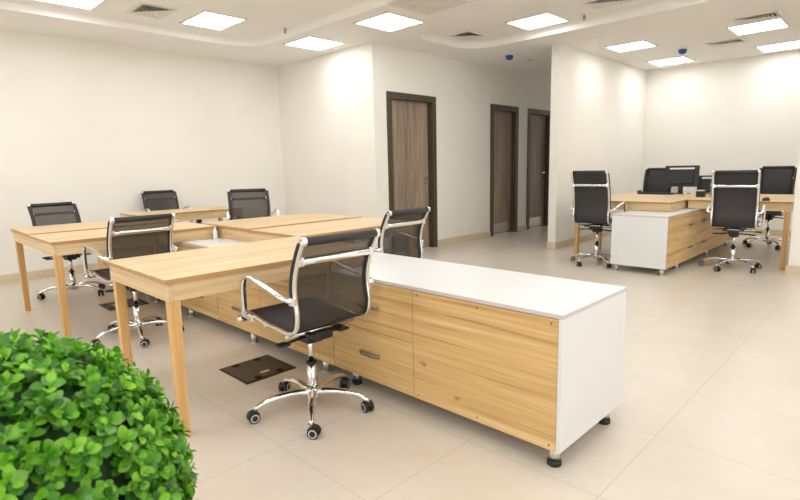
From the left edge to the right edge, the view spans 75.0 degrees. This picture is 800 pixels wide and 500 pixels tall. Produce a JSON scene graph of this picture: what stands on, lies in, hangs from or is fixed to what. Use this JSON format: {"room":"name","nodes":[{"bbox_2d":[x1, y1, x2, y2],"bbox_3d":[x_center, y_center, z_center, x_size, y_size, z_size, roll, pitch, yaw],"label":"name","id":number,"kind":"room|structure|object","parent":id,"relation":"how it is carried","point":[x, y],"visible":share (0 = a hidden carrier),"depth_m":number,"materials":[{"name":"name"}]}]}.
{"room":"open-plan office","nodes":[
{"label":"open-plan office","id":0,"kind":"room"},
{"bbox_2d":[0,29,285,274],"bbox_3d":[-4.896,-1.040,5.545,0.120,2.970,8.406,7,12,44],"label":"wall","id":1,"kind":"structure","parent":0,"point":[95,126],"depth_m":6.72,"materials":[{"name":"beige paint"}]},
{"bbox_2d":[0,263,97,283],"bbox_3d":[-4.816,0.383,5.721,0.013,0.100,8.406,7,12,44],"label":"baseboard","id":2,"kind":"structure","parent":1,"relation":"attached to","point":[15,277],"depth_m":6.24,"materials":[{"name":"beige tile"}]},
{"bbox_2d":[277,43,370,217],"bbox_3d":[-1.166,-1.483,7.816,2.211,2.970,0.120,7,12,44],"label":"wall","id":3,"kind":"structure","parent":0,"point":[323,106],"depth_m":7.60,"materials":[{"name":"beige paint"}]},
{"bbox_2d":[0,226,799,499],"bbox_3d":[1.973,0.547,4.394,11.820,0.120,16.240,7,12,44],"label":"floor","id":4,"kind":"structure","parent":0,"point":[709,408],"depth_m":2.62,"materials":[{"name":"beige tile"}]},
{"bbox_2d":[26,201,105,299],"bbox_3d":[-3.324,-0.004,5.267,0.640,0.938,0.620,5,11,36],"label":"office chair","id":5,"kind":"object","parent":4,"relation":"on","point":[42,214],"visible":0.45,"depth_m":5.28,"materials":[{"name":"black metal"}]},
{"bbox_2d":[0,328,198,499],"bbox_3d":[-0.611,0.610,0.848,0.579,0.975,0.577,7,12,44],"label":"boxwood topiary","id":6,"kind":"object","parent":4,"relation":"on","point":[77,422],"visible":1,"depth_m":0.75,"materials":[{"name":"plant"}]},
{"bbox_2d":[10,220,216,336],"bbox_3d":[-2.515,0.170,4.629,1.435,0.757,1.230,7,12,44],"label":"office desk","id":7,"kind":"object","parent":4,"relation":"on","point":[57,241],"visible":0.7,"depth_m":4.21,"materials":[{"name":"brown wood"}]},
{"bbox_2d":[98,298,148,310],"bbox_3d":[-2.601,0.506,4.914,0.340,0.007,0.340,7,12,44],"label":"floor outlet cover","id":8,"kind":"object","parent":4,"relation":"on","point":[110,306],"visible":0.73,"depth_m":4.89,"materials":[{"name":"brown metal"}]},
{"bbox_2d":[96,251,151,297],"bbox_3d":[-2.769,0.061,5.719,1.559,0.644,0.629,7,12,44],"label":"base cabinet","id":9,"kind":"object","parent":4,"relation":"on","point":[101,264],"visible":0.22,"depth_m":5.91,"materials":[{"name":"white laminate"}]},
{"bbox_2d":[82,213,183,347],"bbox_3d":[-1.993,0.197,3.830,0.638,0.928,0.602,7,12,42],"label":"office chair","id":10,"kind":"object","parent":4,"relation":"on","point":[132,236],"visible":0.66,"depth_m":3.68,"materials":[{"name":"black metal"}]},
{"bbox_2d":[141,190,192,222],"bbox_3d":[-3.046,-0.291,6.909,0.612,0.982,0.648,-9,11,-39],"label":"office chair","id":11,"kind":"object","parent":4,"relation":"on","point":[160,199],"visible":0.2,"depth_m":7.02,"materials":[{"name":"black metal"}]},
{"bbox_2d":[120,206,228,220],"bbox_3d":[-2.675,-0.123,6.533,0.610,0.750,1.288,7,12,44],"label":"office desk","id":12,"kind":"object","parent":4,"relation":"on","point":[186,214],"visible":0.41,"depth_m":6.35,"materials":[{"name":"brown wood"}]},
{"bbox_2d":[154,237,246,319],"bbox_3d":[-1.705,0.199,4.684,1.418,0.644,0.629,7,12,44],"label":"base cabinet","id":13,"kind":"object","parent":4,"relation":"on","point":[207,305],"visible":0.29,"depth_m":4.22,"materials":[{"name":"white laminate"}]},
{"bbox_2d":[213,227,217,238],"bbox_3d":[-1.584,-0.149,4.474,0.038,0.104,0.038,7,12,44],"label":"glue bottle","id":14,"kind":"object","parent":13,"relation":"on","point":[215,232],"visible":1,"depth_m":4.46,"materials":[{"name":"white plastic"}]},
{"bbox_2d":[106,236,305,436],"bbox_3d":[-0.864,0.387,3.026,0.798,0.750,1.230,7,12,44],"label":"office desk","id":15,"kind":"object","parent":4,"relation":"on","point":[172,277],"visible":0.67,"depth_m":2.59,"materials":[{"name":"brown wood"}]},
{"bbox_2d":[225,188,279,219],"bbox_3d":[-1.594,-0.141,5.628,0.607,1.018,0.632,-5,10,-21],"label":"office chair","id":16,"kind":"object","parent":4,"relation":"on","point":[242,203],"visible":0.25,"depth_m":5.79,"materials":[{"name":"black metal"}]},
{"bbox_2d":[219,355,296,384],"bbox_3d":[-0.880,0.732,3.227,0.340,0.007,0.340,7,12,44],"label":"floor outlet cover","id":17,"kind":"object","parent":4,"relation":"on","point":[256,369],"visible":1,"depth_m":3.21,"materials":[{"name":"brown metal"}]},
{"bbox_2d":[201,213,382,241],"bbox_3d":[-0.828,0.122,4.681,1.543,0.757,1.208,7,12,44],"label":"office desk","id":18,"kind":"object","parent":4,"relation":"on","point":[303,224],"visible":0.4,"depth_m":4.38,"materials":[{"name":"brown wood"}]},
{"bbox_2d":[237,228,380,439],"bbox_3d":[-0.463,0.354,2.599,0.620,0.930,0.650,-10,12,-43],"label":"office chair","id":19,"kind":"object","parent":4,"relation":"on","point":[330,282],"visible":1,"depth_m":2.44,"materials":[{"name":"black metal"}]},
{"bbox_2d":[217,252,401,372],"bbox_3d":[-0.691,0.331,3.699,1.418,0.644,0.629,7,12,44],"label":"base cabinet","id":20,"kind":"object","parent":4,"relation":"on","point":[229,302],"visible":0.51,"depth_m":3.52,"materials":[{"name":"white laminate"}]},
{"bbox_2d":[374,207,430,257],"bbox_3d":[-0.157,0.129,4.026,0.647,0.918,0.609,7,12,44],"label":"office chair","id":21,"kind":"object","parent":4,"relation":"on","point":[401,230],"visible":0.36,"depth_m":3.82,"materials":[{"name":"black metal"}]},
{"bbox_2d":[333,256,626,467],"bbox_3d":[0.322,0.463,2.714,1.417,0.644,0.629,7,12,44],"label":"base cabinet","id":22,"kind":"object","parent":4,"relation":"on","point":[535,359],"visible":0.86,"depth_m":2.32,"materials":[{"name":"white laminate"}]},
{"bbox_2d":[570,170,625,267],"bbox_3d":[2.357,-0.393,6.292,0.603,1.130,0.643,7,12,42],"label":"office chair","id":23,"kind":"object","parent":4,"relation":"on","point":[591,189],"visible":0.86,"depth_m":6.08,"materials":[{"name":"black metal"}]},
{"bbox_2d":[574,192,709,256],"bbox_3d":[3.391,-0.355,7.120,1.174,0.750,2.054,7,12,44],"label":"office desk","id":24,"kind":"object","parent":4,"relation":"on","point":[634,201],"visible":0.51,"depth_m":6.41,"materials":[{"name":"brown wood"}]},
{"bbox_2d":[637,192,675,194],"bbox_3d":[3.696,-0.817,7.525,0.480,0.023,0.140,7,12,44],"label":"keyboard","id":25,"kind":"object","parent":24,"relation":"on","point":[659,193],"visible":0.99,"depth_m":7.50,"materials":[{"name":"black plastic"}]},
{"bbox_2d":[671,187,677,192],"bbox_3d":[4.075,-0.878,7.677,0.144,0.080,0.074,7,12,44],"label":"box","id":26,"kind":"object","parent":24,"relation":"on","point":[673,189],"visible":0.58,"depth_m":7.67,"materials":[{"name":"white plastic"}]},
{"bbox_2d":[664,165,699,193],"bbox_3d":[4.025,-1.005,7.463,0.440,0.400,0.180,6,12,40],"label":"computer monitor","id":27,"kind":"object","parent":24,"relation":"on","point":[680,177],"visible":0.91,"depth_m":7.43,"materials":[{"name":"black plastic"}]},
{"bbox_2d":[696,190,705,196],"bbox_3d":[3.887,-0.731,6.739,0.091,0.090,0.091,7,12,44],"label":"pen holder","id":28,"kind":"object","parent":24,"relation":"on","point":[699,193],"visible":0.99,"depth_m":6.71,"materials":[{"name":"black plastic"}]},
{"bbox_2d":[697,175,711,193],"bbox_3d":[4.404,-0.920,7.329,0.400,0.255,0.180,4,10,30],"label":"computer monitor","id":29,"kind":"object","parent":24,"relation":"on","point":[704,180],"visible":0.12,"depth_m":7.36,"materials":[{"name":"black plastic"}]},
{"bbox_2d":[610,209,698,275],"bbox_3d":[2.987,-0.127,6.079,0.608,0.642,1.081,7,12,44],"label":"base cabinet","id":30,"kind":"object","parent":4,"relation":"on","point":[661,240],"visible":0.99,"depth_m":5.74,"materials":[{"name":"white laminate"}]},
{"bbox_2d":[643,168,671,192],"bbox_3d":[4.091,-0.758,8.404,0.620,1.116,0.640,7,12,42],"label":"office chair","id":31,"kind":"object","parent":4,"relation":"on","point":[654,178],"visible":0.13,"depth_m":8.56,"materials":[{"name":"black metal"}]},
{"bbox_2d":[683,208,720,255],"bbox_3d":[3.744,-0.264,6.839,0.608,0.642,1.078,7,12,44],"label":"base cabinet","id":32,"kind":"object","parent":4,"relation":"on","point":[706,241],"visible":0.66,"depth_m":6.50,"materials":[{"name":"white laminate"}]},
{"bbox_2d":[720,227,736,245],"bbox_3d":[4.464,-0.397,7.577,0.586,0.642,0.998,7,12,44],"label":"base cabinet","id":33,"kind":"object","parent":4,"relation":"on","point":[724,238],"visible":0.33,"depth_m":7.23,"materials":[{"name":"white laminate"}]},
{"bbox_2d":[699,170,765,272],"bbox_3d":[3.718,-0.340,5.834,0.609,1.106,0.647,6,11,37],"label":"office chair","id":34,"kind":"object","parent":4,"relation":"on","point":[735,194],"visible":1,"depth_m":5.62,"materials":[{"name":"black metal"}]},
{"bbox_2d":[687,194,794,269],"bbox_3d":[4.380,-0.287,6.547,1.037,0.750,1.492,7,12,44],"label":"office desk","id":35,"kind":"object","parent":4,"relation":"on","point":[778,202],"visible":0.67,"depth_m":5.76,"materials":[{"name":"brown wood"}]},
{"bbox_2d":[743,166,796,249],"bbox_3d":[5.150,-0.602,7.260,0.636,1.116,0.623,-9,12,-42],"label":"office chair","id":36,"kind":"object","parent":4,"relation":"on","point":[774,179],"visible":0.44,"depth_m":7.31,"materials":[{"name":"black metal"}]},
{"bbox_2d":[0,0,799,78],"bbox_3d":[1.906,-2.343,3.939,11.820,0.086,16.240,7,12,44],"label":"ceiling","id":37,"kind":"structure","parent":0,"point":[672,25],"depth_m":6.21,"materials":[{"name":"white paint"}]},
{"bbox_2d":[36,0,105,9],"bbox_3d":[-3.174,-2.435,5.026,0.596,0.012,0.564,7,12,44],"label":"recessed light","id":38,"kind":"object","parent":37,"relation":"in","point":[83,4],"visible":1,"depth_m":5.19,"materials":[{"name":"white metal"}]},
{"bbox_2d":[126,2,176,18],"bbox_3d":[-2.620,-2.518,5.498,0.440,0.020,0.360,7,12,44],"label":"ceiling vent","id":39,"kind":"object","parent":37,"relation":"in","point":[142,8],"visible":1,"depth_m":5.48,"materials":[{"name":"white metal"}]},
{"bbox_2d":[179,10,247,30],"bbox_3d":[-2.123,-2.601,5.926,0.616,0.012,0.524,7,12,44],"label":"recessed light","id":40,"kind":"object","parent":37,"relation":"in","point":[205,19],"visible":1,"depth_m":5.91,"materials":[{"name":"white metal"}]},
{"bbox_2d":[283,35,345,50],"bbox_3d":[-1.104,-2.664,6.736,0.556,0.012,0.604,7,12,44],"label":"recessed light","id":41,"kind":"object","parent":37,"relation":"in","point":[308,42],"visible":1,"depth_m":6.71,"materials":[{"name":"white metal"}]},
{"bbox_2d":[353,11,425,31],"bbox_3d":[-0.119,-2.545,5.834,0.556,0.012,0.604,7,12,44],"label":"recessed light","id":42,"kind":"object","parent":37,"relation":"in","point":[387,21],"visible":1,"depth_m":5.81,"materials":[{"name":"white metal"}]},
{"bbox_2d":[386,0,470,14],"bbox_3d":[0.283,-2.453,5.179,0.600,0.009,0.600,7,12,44],"label":"ceiling vent","id":43,"kind":"object","parent":37,"relation":"attached to","point":[425,7],"visible":1,"depth_m":5.23,"materials":[{"name":"white metal"}]},
{"bbox_2d":[448,30,485,40],"bbox_3d":[0.880,-2.810,6.840,0.340,0.020,0.360,7,12,44],"label":"ceiling vent","id":44,"kind":"object","parent":37,"relation":"in","point":[465,35],"visible":1,"depth_m":6.82,"materials":[{"name":"white metal"}]},
{"bbox_2d":[505,54,513,59],"bbox_3d":[1.623,-2.852,7.729,0.128,0.074,0.128,7,12,44],"label":"smoke detector","id":45,"kind":"object","parent":37,"relation":"attached to","point":[508,56],"visible":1,"depth_m":7.69,"materials":[{"name":"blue plastic"}]},
{"bbox_2d":[505,11,569,29],"bbox_3d":[1.649,-2.740,6.258,0.566,0.012,0.544,7,12,44],"label":"recessed light","id":46,"kind":"object","parent":37,"relation":"in","point":[545,19],"visible":1,"depth_m":6.24,"materials":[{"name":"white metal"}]},
{"bbox_2d":[582,0,636,9],"bbox_3d":[2.222,-2.635,5.535,0.440,0.020,0.340,7,12,44],"label":"ceiling vent","id":47,"kind":"object","parent":37,"relation":"in","point":[595,4],"visible":1,"depth_m":5.57,"materials":[{"name":"white metal"}]},
{"bbox_2d":[605,40,657,52],"bbox_3d":[3.245,-2.857,7.322,0.536,0.012,0.524,7,12,44],"label":"recessed light","id":48,"kind":"object","parent":37,"relation":"in","point":[641,44],"visible":1,"depth_m":7.30,"materials":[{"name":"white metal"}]},
{"bbox_2d":[646,56,694,65],"bbox_3d":[4.400,-3.064,8.468,0.556,0.012,0.604,7,12,44],"label":"recessed light","id":49,"kind":"object","parent":37,"relation":"in","point":[681,59],"visible":1,"depth_m":8.44,"materials":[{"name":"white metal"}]},
{"bbox_2d":[678,48,687,53],"bbox_3d":[4.112,-2.888,7.591,0.128,0.074,0.128,7,12,44],"label":"smoke detector","id":50,"kind":"object","parent":37,"relation":"attached to","point":[681,50],"visible":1,"depth_m":7.55,"materials":[{"name":"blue plastic"}]},
{"bbox_2d":[705,37,747,47],"bbox_3d":[4.519,-2.866,7.219,0.440,0.020,0.340,7,12,44],"label":"ceiling vent","id":51,"kind":"object","parent":37,"relation":"in","point":[741,39],"visible":1,"depth_m":7.20,"materials":[{"name":"white metal"}]},
{"bbox_2d":[726,17,789,35],"bbox_3d":[4.399,-2.739,6.407,0.556,0.012,0.604,7,12,44],"label":"recessed light","id":52,"kind":"object","parent":37,"relation":"in","point":[778,23],"visible":0.94,"depth_m":6.39,"materials":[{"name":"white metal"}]},
{"bbox_2d":[731,10,784,24],"bbox_3d":[4.107,-2.663,5.987,0.460,0.020,0.340,7,12,44],"label":"ceiling vent","id":53,"kind":"object","parent":37,"relation":"in","point":[775,14],"visible":1,"depth_m":5.96,"materials":[{"name":"white metal"}]},
{"bbox_2d":[755,40,799,52],"bbox_3d":[5.526,-2.943,7.539,0.556,0.012,0.604,7,12,44],"label":"recessed light","id":54,"kind":"object","parent":37,"relation":"in","point":[796,43],"visible":1,"depth_m":7.54,"materials":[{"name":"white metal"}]},
{"bbox_2d":[366,42,550,247],"bbox_3d":[2.281,-1.849,9.634,0.120,2.970,7.594,7,12,44],"label":"wall","id":55,"kind":"structure","parent":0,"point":[464,92],"depth_m":8.14,"materials":[{"name":"beige paint"}]},
{"bbox_2d":[386,91,437,247],"bbox_3d":[0.155,-1.094,7.535,0.136,2.228,1.008,7,12,44],"label":"door","id":56,"kind":"structure","parent":55,"relation":"attached to","point":[411,118],"depth_m":7.54,"materials":[{"name":"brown wood"}]},
{"bbox_2d":[438,225,526,245],"bbox_3d":[2.357,-0.424,9.806,0.013,0.100,7.607,7,12,44],"label":"baseboard","id":57,"kind":"structure","parent":55,"relation":"attached to","point":[447,241],"depth_m":8.54,"materials":[{"name":"beige tile"}]},
{"bbox_2d":[490,104,518,236],"bbox_3d":[1.789,-1.390,9.177,0.136,2.228,0.855,7,12,44],"label":"door","id":58,"kind":"structure","parent":55,"relation":"attached to","point":[504,120],"depth_m":9.23,"materials":[{"name":"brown wood"}]},
{"bbox_2d":[526,108,549,229],"bbox_3d":[2.620,-1.540,10.012,0.136,2.228,0.866,7,12,44],"label":"door","id":59,"kind":"structure","parent":55,"relation":"attached to","point":[538,136],"depth_m":10.06,"materials":[{"name":"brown wood"}]},
{"bbox_2d":[548,44,646,241],"bbox_3d":[4.101,-1.835,9.280,0.122,2.970,5.547,7,12,44],"label":"wall partition","id":60,"kind":"structure","parent":0,"point":[597,112],"depth_m":7.92,"materials":[{"name":"beige paint"}]},
{"bbox_2d":[546,229,611,248],"bbox_3d":[4.129,-0.417,9.499,0.148,0.100,5.560,7,12,44],"label":"baseboard","id":61,"kind":"structure","parent":60,"relation":"attached to","point":[549,245],"depth_m":7.84,"materials":[{"name":"beige tile"}]},
{"bbox_2d":[641,50,799,230],"bbox_3d":[6.399,-1.647,7.747,5.322,2.970,0.120,7,12,44],"label":"wall","id":62,"kind":"structure","parent":0,"point":[743,113],"depth_m":8.59,"materials":[{"name":"beige paint"}]},
{"bbox_2d":[739,228,790,236],"bbox_3d":[6.390,-0.220,7.919,5.309,0.100,0.013,7,12,44],"label":"baseboard","id":63,"kind":"structure","parent":62,"relation":"attached to","point":[772,232],"depth_m":8.35,"materials":[{"name":"beige tile"}]},
{"bbox_2d":[788,144,799,265],"bbox_3d":[5.979,-0.976,3.545,5.205,2.970,0.120,7,12,44],"label":"wall","id":64,"kind":"structure","parent":0,"point":[794,252],"depth_m":5.44,"materials":[{"name":"beige paint"}]},
{"bbox_2d":[786,264,799,275],"bbox_3d":[5.959,0.436,3.810,5.098,0.100,0.133,7,12,44],"label":"baseboard","id":65,"kind":"structure","parent":64,"relation":"attached to","point":[790,269],"depth_m":5.49,"materials":[{"name":"beige tile"}]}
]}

